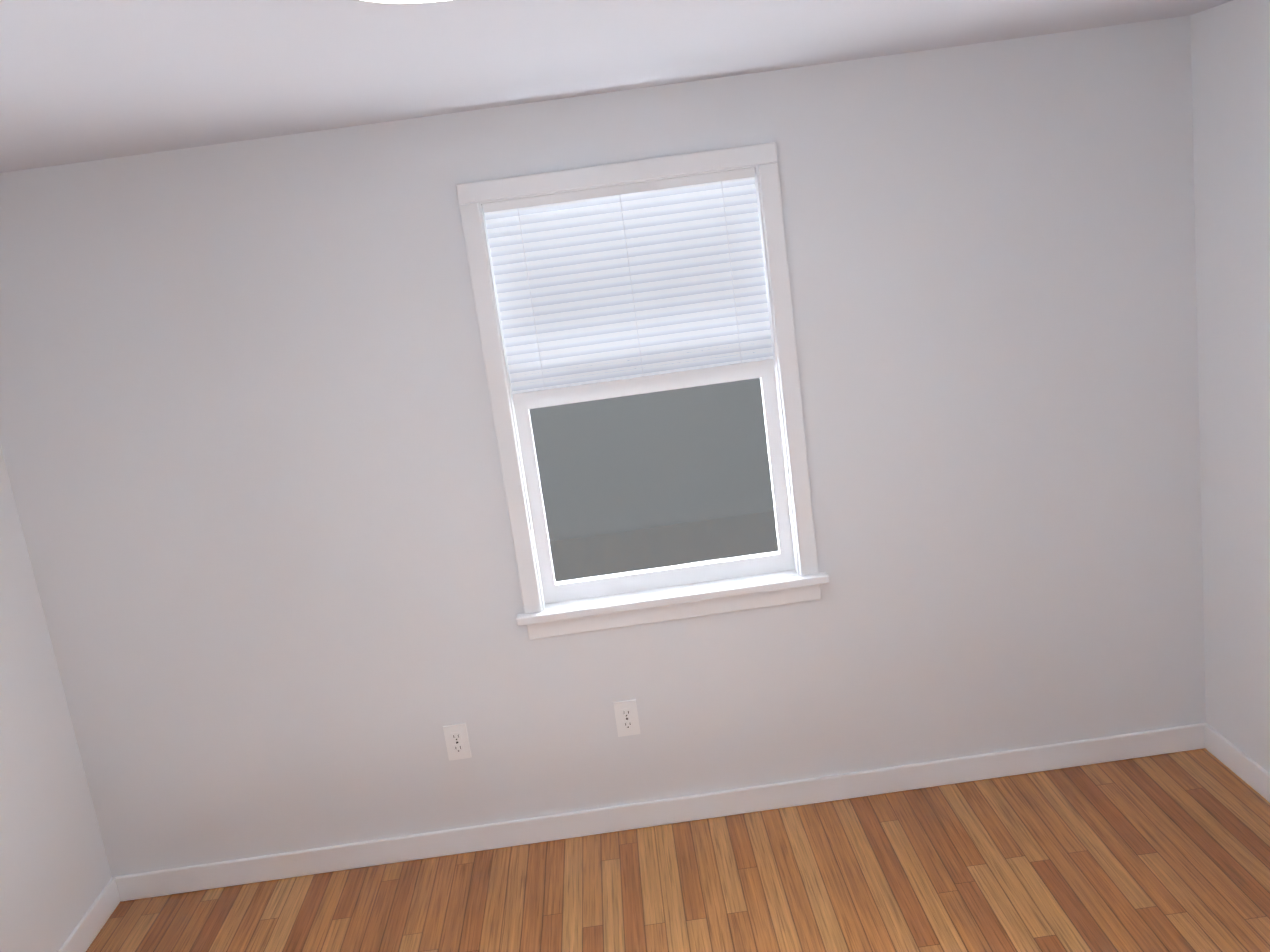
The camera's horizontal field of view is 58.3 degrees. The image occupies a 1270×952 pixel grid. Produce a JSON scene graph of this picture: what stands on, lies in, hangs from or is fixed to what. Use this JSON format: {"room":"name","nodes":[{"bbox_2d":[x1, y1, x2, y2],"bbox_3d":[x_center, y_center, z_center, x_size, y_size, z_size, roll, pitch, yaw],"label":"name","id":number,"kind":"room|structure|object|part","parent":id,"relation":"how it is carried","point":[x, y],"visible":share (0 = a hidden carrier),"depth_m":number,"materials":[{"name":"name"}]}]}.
{"room":"empty bedroom","nodes":[
{"label":"empty bedroom","id":0,"kind":"room"},
{"bbox_2d":[0,445,111,951],"bbox_3d":[-1.753,0.776,1.086,0.150,2.220,4.950,-8,13,-1],"label":"wall","id":1,"kind":"structure","parent":0,"point":[55,875],"depth_m":3.25,"materials":[{"name":"paint"}]},
{"bbox_2d":[58,876,121,951],"bbox_3d":[-1.558,1.669,1.905,0.017,0.085,3.390,-8,13,-1],"label":"baseboard","id":2,"kind":"structure","parent":1,"relation":"attached to","point":[107,901],"depth_m":3.41,"materials":[{"name":"paint"}]},
{"bbox_2d":[0,15,1205,876],"bbox_3d":[0.026,0.004,3.455,3.650,2.220,0.150,-8,13,-1],"label":"wall","id":3,"kind":"structure","parent":0,"point":[249,447],"depth_m":3.36,"materials":[{"name":"paint"}]},
{"bbox_2d":[443,723,471,760],"bbox_3d":[-0.551,0.825,3.527,0.070,0.114,0.010,-8,13,-1],"label":"electrical outlet","id":4,"kind":"object","parent":3,"relation":"attached to","point":[457,741],"visible":1,"depth_m":3.52,"materials":[{"name":"white plastic"}]},
{"bbox_2d":[613,699,639,736],"bbox_3d":[-0.025,0.753,3.535,0.070,0.114,0.010,-8,13,-1],"label":"electrical outlet","id":5,"kind":"object","parent":3,"relation":"attached to","point":[626,717],"visible":1,"depth_m":3.53,"materials":[{"name":"white plastic"}]},
{"bbox_2d":[456,142,828,639],"bbox_3d":[0.032,-0.230,3.381,0.950,1.355,0.195,-8,13,-1],"label":"window","id":6,"kind":"structure","parent":3,"relation":"in","point":[539,623],"depth_m":3.40,"materials":[{"name":"paint"}]},
{"bbox_2d":[483,168,774,400],"bbox_3d":[-0.010,-0.545,3.279,0.772,0.568,0.028,-8,13,-1],"label":"window blind","id":7,"kind":"object","parent":6,"relation":"attached to","point":[637,275],"visible":0.88,"depth_m":3.28,"materials":[{"name":"plastic"}]},
{"bbox_3d":[0.029,-0.250,3.412,0.780,1.210,0.085,-8,13,-1],"label":"right window sash","id":8,"kind":"part","parent":6,"relation":"part of","materials":[{"name":"white wood"}]},
{"bbox_2d":[118,723,1201,900],"bbox_3d":[0.094,1.065,3.604,3.500,0.085,0.017,-8,13,-1],"label":"baseboard","id":9,"kind":"structure","parent":3,"relation":"attached to","point":[1187,737],"depth_m":3.60,"materials":[{"name":"paint"}]},
{"bbox_2d":[0,0,1232,172],"bbox_3d":[-0.096,-0.595,0.859,3.800,0.100,4.950,-8,13,-1],"label":"ceiling","id":10,"kind":"structure","parent":0,"point":[85,80],"depth_m":2.26,"materials":[{"name":"paint"}]},
{"bbox_2d":[350,0,446,2],"bbox_3d":[-0.235,-0.603,1.343,0.344,0.058,0.344,-8,13,-1],"label":"ceiling light","id":11,"kind":"object","parent":10,"relation":"attached to","point":[398,1],"visible":1,"depth_m":1.40,"materials":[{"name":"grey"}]},
{"bbox_2d":[86,748,1269,951],"bbox_3d":[0.199,1.601,1.353,3.800,0.001,4.950,-8,13,-1],"label":"floor","id":12,"kind":"structure","parent":0,"point":[1168,852],"depth_m":3.26,"materials":[{"name":"brown wood"}]},
{"bbox_2d":[1190,0,1269,772],"bbox_3d":[1.839,0.160,1.681,0.150,2.220,3.535,-8,13,-1],"label":"wall","id":13,"kind":"structure","parent":0,"point":[1230,52],"depth_m":3.19,"materials":[{"name":"paint"}]},
{"bbox_2d":[1202,723,1269,801],"bbox_3d":[1.895,1.195,1.954,0.013,0.085,3.390,-8,13,-1],"label":"baseboard","id":14,"kind":"structure","parent":13,"relation":"attached to","point":[1254,775],"depth_m":3.44,"materials":[{"name":"paint"}]},
{"label":"outside","id":15,"kind":"structure","parent":0,"visible":0},
{"bbox_2d":[525,335,777,581],"bbox_3d":[-51.735,-10.117,98.215,220.000,0.001,320.000,-8,13,-1],"label":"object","id":16,"kind":"structure","parent":15,"point":[683,525],"depth_m":21.88,"materials":[{"name":"grey glass"}]}
]}

